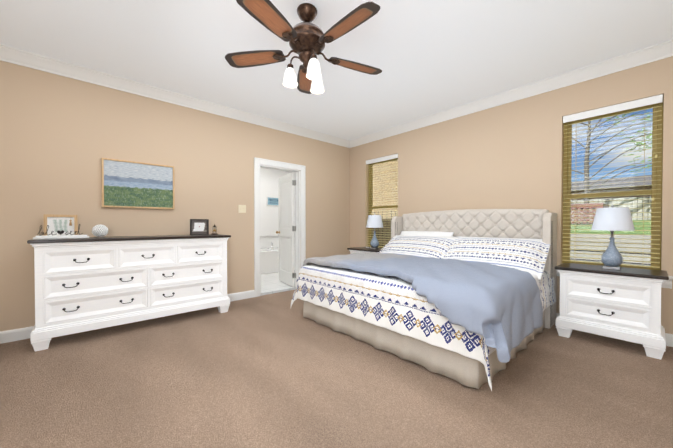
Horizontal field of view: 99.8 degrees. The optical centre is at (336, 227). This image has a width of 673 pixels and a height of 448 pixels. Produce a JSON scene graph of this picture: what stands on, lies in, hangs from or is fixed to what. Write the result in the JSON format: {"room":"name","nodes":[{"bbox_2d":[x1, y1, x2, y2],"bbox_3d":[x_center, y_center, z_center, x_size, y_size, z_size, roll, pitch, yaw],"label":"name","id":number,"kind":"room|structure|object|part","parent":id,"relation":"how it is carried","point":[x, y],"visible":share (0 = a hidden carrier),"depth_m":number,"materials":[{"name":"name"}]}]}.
{"room":"bedroom","nodes":[
{"label":"bedroom","id":0,"kind":"room"},
{"bbox_2d":[0,60,349,331],"bbox_3d":[-1.458,-0.313,4.213,5.780,2.740,0.140,-1,1,-42],"label":"wall","id":1,"kind":"structure","parent":0,"point":[61,137],"depth_m":3.27,"materials":[{"name":"beige paint"}]},
{"bbox_2d":[0,290,254,343],"bbox_3d":[-2.340,1.013,3.334,2.930,0.110,0.016,-1,1,-42],"label":"baseboard","id":2,"kind":"structure","parent":1,"relation":"attached to","point":[15,335],"depth_m":2.73,"materials":[{"name":"white paint"}]},
{"bbox_2d":[101,158,174,208],"bbox_3d":[-2.306,-0.498,3.333,0.705,0.538,0.032,-1,1,-42],"label":"painting","id":3,"kind":"object","parent":1,"relation":"attached to","point":[129,184],"visible":0.94,"depth_m":3.30,"materials":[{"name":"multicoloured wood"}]},
{"bbox_2d":[0,44,351,147],"bbox_3d":[-1.567,-1.622,3.944,5.000,0.115,0.090,-1,1,-42],"label":"crown molding","id":4,"kind":"structure","parent":1,"relation":"attached to","point":[9,54],"depth_m":3.31,"materials":[{"name":"white paint"}]},
{"bbox_2d":[238,205,245,212],"bbox_3d":[-1.386,-0.277,4.171,0.116,0.116,0.016,-1,1,-42],"label":"light switch","id":5,"kind":"object","parent":1,"relation":"attached to","point":[241,208],"visible":1,"depth_m":4.17,"materials":[{"name":"beige plastic"}]},
{"bbox_2d":[254,157,305,296],"bbox_3d":[-0.951,-0.009,4.670,0.940,2.120,0.200,-1,1,-42],"label":"door frame","id":6,"kind":"structure","parent":1,"relation":"attached to","point":[299,171],"depth_m":4.73,"materials":[{"name":"white paint"}]},
{"bbox_2d":[278,172,294,286],"bbox_3d":[-0.936,0.032,5.264,0.044,2.000,0.727,0,1,-31],"label":"door leaf","id":7,"kind":"structure","parent":1,"relation":"in","point":[286,223],"depth_m":5.20,"materials":[{"name":"white paint"}]},
{"bbox_3d":[-0.752,0.026,4.956,0.044,1.714,0.009,0,1,-31],"label":"door hinges","id":8,"kind":"part","parent":7,"relation":"part of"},
{"bbox_2d":[260,168,294,247],"bbox_3d":[-2.302,-0.346,6.879,3.480,2.740,0.140,-1,1,-42],"label":"wall","id":9,"kind":"structure","parent":0,"point":[269,188],"depth_m":7.30,"materials":[{"name":"white paint"}]},
{"bbox_2d":[267,197,277,205],"bbox_3d":[-1.553,-0.683,7.433,0.600,0.220,0.027,-1,1,-42],"label":"picture","id":10,"kind":"object","parent":9,"relation":"attached to","point":[272,201],"visible":0.54,"depth_m":7.33,"materials":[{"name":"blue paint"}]},
{"bbox_2d":[261,270,295,295],"bbox_3d":[-1.452,1.086,5.947,3.200,0.100,2.410,-1,1,-42],"label":"floor","id":11,"kind":"structure","parent":0,"point":[271,283],"depth_m":5.12,"materials":[{"name":"tile"}]},
{"bbox_2d":[261,246,294,273],"bbox_3d":[-1.550,0.773,6.914,2.048,0.500,0.828,-1,1,-42],"label":"bathtub","id":12,"kind":"object","parent":11,"relation":"on","point":[269,261],"visible":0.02,"depth_m":6.42,"materials":[{"name":"white ceramic"}]},
{"bbox_2d":[0,290,672,447],"bbox_3d":[0.038,1.132,2.187,5.000,0.100,4.900,-1,1,-42],"label":"floor","id":13,"kind":"structure","parent":0,"point":[275,370],"depth_m":1.87,"materials":[{"name":"carpet"}]},
{"bbox_2d":[27,234,230,351],"bbox_3d":[-2.140,0.584,3.172,1.740,0.972,0.508,-1,1,-42],"label":"dresser","id":14,"kind":"object","parent":13,"relation":"on","point":[87,284],"visible":1,"depth_m":2.86,"materials":[{"name":"white wood"}]},
{"bbox_2d":[33,224,88,238],"bbox_3d":[-2.629,0.033,2.718,0.385,0.139,0.090,-1,1,-42],"label":"blessed sign","id":15,"kind":"object","parent":14,"relation":"on","point":[55,236],"visible":1,"depth_m":2.69,"materials":[{"name":"white"}]},
{"bbox_2d":[44,214,77,235],"bbox_3d":[-2.766,-0.015,2.845,0.244,0.233,0.048,-1,1,-42],"label":"frame","id":16,"kind":"object","parent":14,"relation":"on","point":[64,223],"visible":0.96,"depth_m":2.85,"materials":[{"name":"brown wood"}]},
{"bbox_2d":[47,217,73,234],"bbox_3d":[-2.776,-0.015,2.856,0.196,0.184,0.008,-1,1,-42],"label":"print","id":17,"kind":"object","parent":16,"relation":"attached to","point":[55,224],"depth_m":2.85},
{"bbox_2d":[92,224,107,236],"bbox_3d":[-2.425,0.032,2.907,0.132,0.134,0.132,-1,1,-42],"label":"ball","id":18,"kind":"object","parent":14,"relation":"on","point":[100,230],"visible":1,"depth_m":2.87,"materials":[{"name":"white"}]},
{"bbox_2d":[190,219,208,234],"bbox_3d":[-1.732,-0.008,3.578,0.210,0.200,0.045,-1,1,-42],"label":"frame","id":19,"kind":"object","parent":14,"relation":"on","point":[199,226],"visible":0.98,"depth_m":3.58,"materials":[{"name":"grey"}]},
{"bbox_2d":[211,224,217,234],"bbox_3d":[-1.583,0.020,3.675,0.082,0.141,0.082,-1,1,-42],"label":"cloche","id":20,"kind":"object","parent":14,"relation":"on","point":[214,229],"visible":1,"depth_m":3.65,"materials":[{"name":"brown wood"}]},
{"bbox_2d":[347,247,381,253],"bbox_3d":[0.603,0.704,4.883,0.458,0.690,0.735,-1,1,-42],"label":"nightstand","id":21,"kind":"object","parent":13,"relation":"on","point":[359,250],"visible":0.1,"depth_m":4.83,"materials":[{"name":"black"}]},
{"bbox_2d":[366,213,382,248],"bbox_3d":[0.651,0.057,4.824,0.296,0.604,0.296,-1,1,-42],"label":"lamp","id":22,"kind":"object","parent":21,"relation":"on","point":[374,221],"visible":1,"depth_m":4.74,"materials":[{"name":"white fabric"}]},
{"bbox_3d":[0.651,-0.106,4.822,0.296,0.210,0.296,-1,1,-42],"label":"lamp shade","id":23,"kind":"part","parent":22,"relation":"part of","materials":[{"name":"white fabric"}]},
{"bbox_2d":[291,209,556,390],"bbox_3d":[0.996,0.415,3.183,2.206,1.310,2.333,-1,1,-42],"label":"bed","id":24,"kind":"object","parent":13,"relation":"on","point":[466,297],"visible":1,"depth_m":2.56,"materials":[{"name":"fabric"}]},
{"bbox_2d":[378,235,459,258],"bbox_3d":[1.069,0.296,3.933,0.630,0.176,1.070,-40,24,-31],"label":"pillow","id":25,"kind":"object","parent":24,"relation":"on","point":[419,246],"depth_m":3.77,"materials":[{"name":"fabric"}]},
{"bbox_2d":[303,252,542,362],"bbox_3d":[0.697,0.558,2.917,1.430,0.409,2.345,-1,1,-42],"label":"comforter","id":26,"kind":"object","parent":24,"relation":"on","point":[480,307],"depth_m":2.19,"materials":[{"name":"fabric"}]},
{"bbox_2d":[291,264,555,390],"bbox_3d":[0.936,0.711,3.189,2.007,0.522,2.222,-1,1,-42],"label":"quilt","id":27,"kind":"object","parent":24,"relation":"on","point":[388,310],"depth_m":2.30,"materials":[{"name":"fabric"}]},
{"bbox_2d":[400,231,453,236],"bbox_3d":[1.229,0.258,4.143,0.850,0.500,0.166,1,-37,46],"label":"pillow","id":28,"kind":"object","parent":24,"relation":"on","point":[402,233],"depth_m":4.10,"materials":[{"name":"white fabric"}]},
{"bbox_3d":[1.671,0.406,3.856,0.303,1.310,2.088,-1,1,-42],"label":"headboard","id":29,"kind":"part","parent":24,"relation":"part of","materials":[{"name":"fabric"}]},
{"bbox_2d":[445,236,550,279],"bbox_3d":[1.746,0.304,3.237,1.070,0.176,0.630,1,36,46],"label":"pillow","id":30,"kind":"object","parent":24,"relation":"on","point":[523,254],"depth_m":3.07,"materials":[{"name":"fabric"}]},
{"bbox_2d":[554,263,668,359],"bbox_3d":[2.572,0.731,2.686,0.458,0.690,0.735,-1,1,-42],"label":"nightstand","id":31,"kind":"object","parent":13,"relation":"on","point":[623,303],"visible":0.98,"depth_m":2.52,"materials":[{"name":"white wood"}]},
{"bbox_2d":[591,204,634,269],"bbox_3d":[2.589,0.083,2.660,0.296,0.604,0.296,-1,1,-42],"label":"lamp","id":32,"kind":"object","parent":31,"relation":"on","point":[612,220],"visible":1,"depth_m":2.60,"materials":[{"name":"white fabric"}]},
{"bbox_3d":[2.589,-0.080,2.658,0.296,0.210,0.296,-1,1,-42],"label":"lamp shade","id":33,"kind":"part","parent":32,"relation":"part of","materials":[{"name":"white fabric"}]},
{"bbox_2d":[0,0,672,139],"bbox_3d":[0.038,-1.708,2.152,5.280,0.100,5.180,-1,1,-42],"label":"ceiling","id":34,"kind":"structure","parent":0,"point":[429,57],"depth_m":2.58,"materials":[{"name":"white paint"}]},
{"bbox_2d":[225,0,381,93],"bbox_3d":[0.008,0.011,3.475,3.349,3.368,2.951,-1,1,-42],"label":"ceiling fan","id":35,"kind":"object","parent":34,"relation":"hanging from","point":[306,39],"visible":0.96,"depth_m":2.08,"materials":[{"name":"brown metal"}]},
{"label":"blade","id":36,"kind":"part","parent":35,"relation":"part of","materials":[{"name":"brown wood"}]},
{"label":"blade","id":37,"kind":"part","parent":35,"relation":"part of","materials":[{"name":"brown wood"}]},
{"bbox_3d":[-0.354,-1.158,2.171,0.116,0.124,0.116,0,1,2],"label":"glass","id":38,"kind":"part","parent":35,"relation":"part of","materials":[{"name":"white glass"}]},
{"bbox_3d":[-0.321,-1.262,2.168,0.119,0.100,0.051,0,1,2],"label":"light arm","id":39,"kind":"part","parent":35,"relation":"part of"},
{"bbox_3d":[-0.282,-1.341,2.585,0.160,0.006,0.480,11,-1,-8],"label":"blade","id":40,"kind":"part","parent":35,"relation":"part of","materials":[{"name":"brown wood"}]},
{"bbox_3d":[-0.179,-1.261,2.079,0.051,0.100,0.119,0,1,-28],"label":"light arm","id":41,"kind":"part","parent":35,"relation":"part of"},
{"bbox_3d":[-0.163,-1.156,2.051,0.116,0.124,0.116,0,1,-28],"label":"glass","id":42,"kind":"part","parent":35,"relation":"part of","materials":[{"name":"white glass"}]},
{"bbox_3d":[-0.155,-1.159,2.276,0.116,0.124,0.116,0,1,32],"label":"glass","id":43,"kind":"part","parent":35,"relation":"part of","materials":[{"name":"white glass"}]},
{"bbox_3d":[0.070,-1.332,1.857,0.160,0.006,0.480,-16,11,-43],"label":"blade","id":44,"kind":"part","parent":35,"relation":"part of","materials":[{"name":"brown wood"}]},
{"bbox_3d":[0.159,-1.338,2.349,0.480,0.006,0.160,0,12,-26],"label":"blade","id":45,"kind":"part","parent":35,"relation":"part of","materials":[{"name":"brown wood"}]},
{"bbox_2d":[350,56,672,333],"bbox_3d":[1.999,-0.308,3.832,0.140,2.740,5.040,-1,1,-42],"label":"wall","id":46,"kind":"structure","parent":0,"point":[507,156],"depth_m":3.54,"materials":[{"name":"beige paint"}]},
{"bbox_2d":[368,158,397,247],"bbox_3d":[0.875,-0.419,5.147,0.053,1.690,0.740,-1,1,-42],"label":"window","id":47,"kind":"structure","parent":46,"relation":"in","point":[371,207],"depth_m":5.31,"materials":[{"name":"brown plastic"}]},
{"bbox_2d":[366,154,397,246],"bbox_3d":[0.823,-0.436,5.099,0.074,1.649,0.728,-1,1,-42],"label":"window blinds","id":48,"kind":"object","parent":47,"relation":"attached to","point":[385,158],"visible":0.56,"depth_m":5.06,"materials":[{"name":"brown wood"}]},
{"bbox_2d":[348,39,672,146],"bbox_3d":[1.873,-1.620,3.783,0.090,0.115,4.680,-1,1,-42],"label":"crown molding","id":49,"kind":"structure","parent":46,"relation":"attached to","point":[643,56],"depth_m":3.25,"materials":[{"name":"white paint"}]},
{"bbox_2d":[562,96,663,269],"bbox_3d":[2.837,-0.392,2.957,0.053,1.690,0.740,-1,1,-42],"label":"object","id":50,"kind":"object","parent":46,"relation":"in","point":[567,189],"depth_m":2.85,"materials":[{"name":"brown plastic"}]},
{"bbox_2d":[562,94,662,267],"bbox_3d":[2.784,-0.409,2.910,0.074,1.649,0.728,-1,1,-42],"label":"window blinds","id":51,"kind":"object","parent":50,"relation":"attached to","point":[656,99],"visible":0.77,"depth_m":2.85,"materials":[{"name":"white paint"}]},
{"bbox_2d":[556,313,672,346],"bbox_3d":[1.881,1.006,3.863,0.016,0.110,4.860,-1,1,-42],"label":"baseboard","id":52,"kind":"structure","parent":46,"relation":"attached to","point":[669,337],"depth_m":2.58,"materials":[{"name":"white paint"}]},
{"bbox_2d":[557,271,672,288],"bbox_3d":[2.770,0.490,2.908,0.124,0.117,0.910,-1,1,-42],"label":"window sill","id":53,"kind":"structure","parent":46,"relation":"attached to","point":[667,284],"depth_m":2.58,"materials":[{"name":"white paint"}]},
{"label":"outside","id":54,"kind":"structure","parent":0,"visible":0},
{"bbox_2d":[570,220,650,234],"bbox_3d":[16.456,0.767,-0.597,10.249,1.900,29.050,-1,1,-42],"label":"lawn","id":55,"kind":"structure","parent":54,"point":[637,225],"depth_m":6.29,"materials":[{"name":"green plant"}]},
{"bbox_2d":[571,203,608,223],"bbox_3d":[8.131,-0.439,9.619,1.800,0.621,1.528,-1,1,-42],"label":"lattice","id":56,"kind":"object","parent":55,"relation":"on","point":[601,205],"depth_m":8.81,"materials":[{"name":"brown brick"}]},
{"bbox_2d":[571,197,650,220],"bbox_3d":[19.558,-0.627,2.151,0.060,0.881,29.030,-1,1,-42],"label":"fence","id":57,"kind":"object","parent":55,"relation":"on","point":[639,216],"depth_m":11.05,"materials":[{"name":"beige wood"}]},
{"bbox_2d":[572,109,652,220],"bbox_3d":[9.789,-3.261,10.917,1.160,5.997,6.332,-1,1,-42],"label":"tree","id":58,"kind":"object","parent":55,"relation":"on","point":[588,142],"depth_m":10.62,"materials":[{"name":"brown plant"}]},
{"bbox_3d":[11.611,1.695,-4.926,2.460,0.150,29.050,-1,1,-42],"label":"ground","id":59,"kind":"structure","parent":0,"visible":0},
{"bbox_2d":[570,234,650,265],"bbox_3d":[12.583,0.995,-4.064,0.149,1.530,29.050,-1,1,-42],"label":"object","id":60,"kind":"object","parent":59,"relation":"on","point":[590,243],"depth_m":4.70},
{"bbox_3d":[21.866,0.600,25.025,31.999,1.600,80.000,-1,1,-42],"label":"ground","id":61,"kind":"structure","parent":0,"visible":0},
{"bbox_2d":[571,186,651,199],"bbox_3d":[20.066,-1.164,18.019,10.000,2.099,16.000,-1,1,-42],"label":"house","id":62,"kind":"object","parent":61,"relation":"on","point":[620,189],"depth_m":15.62,"materials":[{"name":"brick"}]},
{"bbox_2d":[571,175,651,190],"bbox_3d":[20.066,-2.789,17.999,11.000,1.149,17.000,-1,1,-42],"label":"house roof","id":63,"kind":"structure","parent":62,"relation":"on","point":[620,184],"depth_m":16.88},
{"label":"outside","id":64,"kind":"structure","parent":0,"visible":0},
{"bbox_3d":[-7.869,1.330,24.611,12.860,0.150,40.949,-1,1,-42],"label":"ground","id":65,"kind":"structure","parent":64,"visible":0},
{"bbox_2d":[372,211,397,245],"bbox_3d":[0.869,0.511,7.891,0.060,1.899,4.300,-1,1,-42],"label":"fence","id":66,"kind":"object","parent":65,"relation":"on","point":[393,214],"depth_m":7.39,"materials":[{"name":"beige wood"}]},
{"bbox_2d":[372,161,397,211],"bbox_3d":[2.048,-1.026,12.956,5.600,4.849,9.500,-1,1,-42],"label":"house","id":67,"kind":"structure","parent":65,"relation":"on","point":[390,197],"depth_m":9.25,"materials":[{"name":"beige brick"}]}
]}

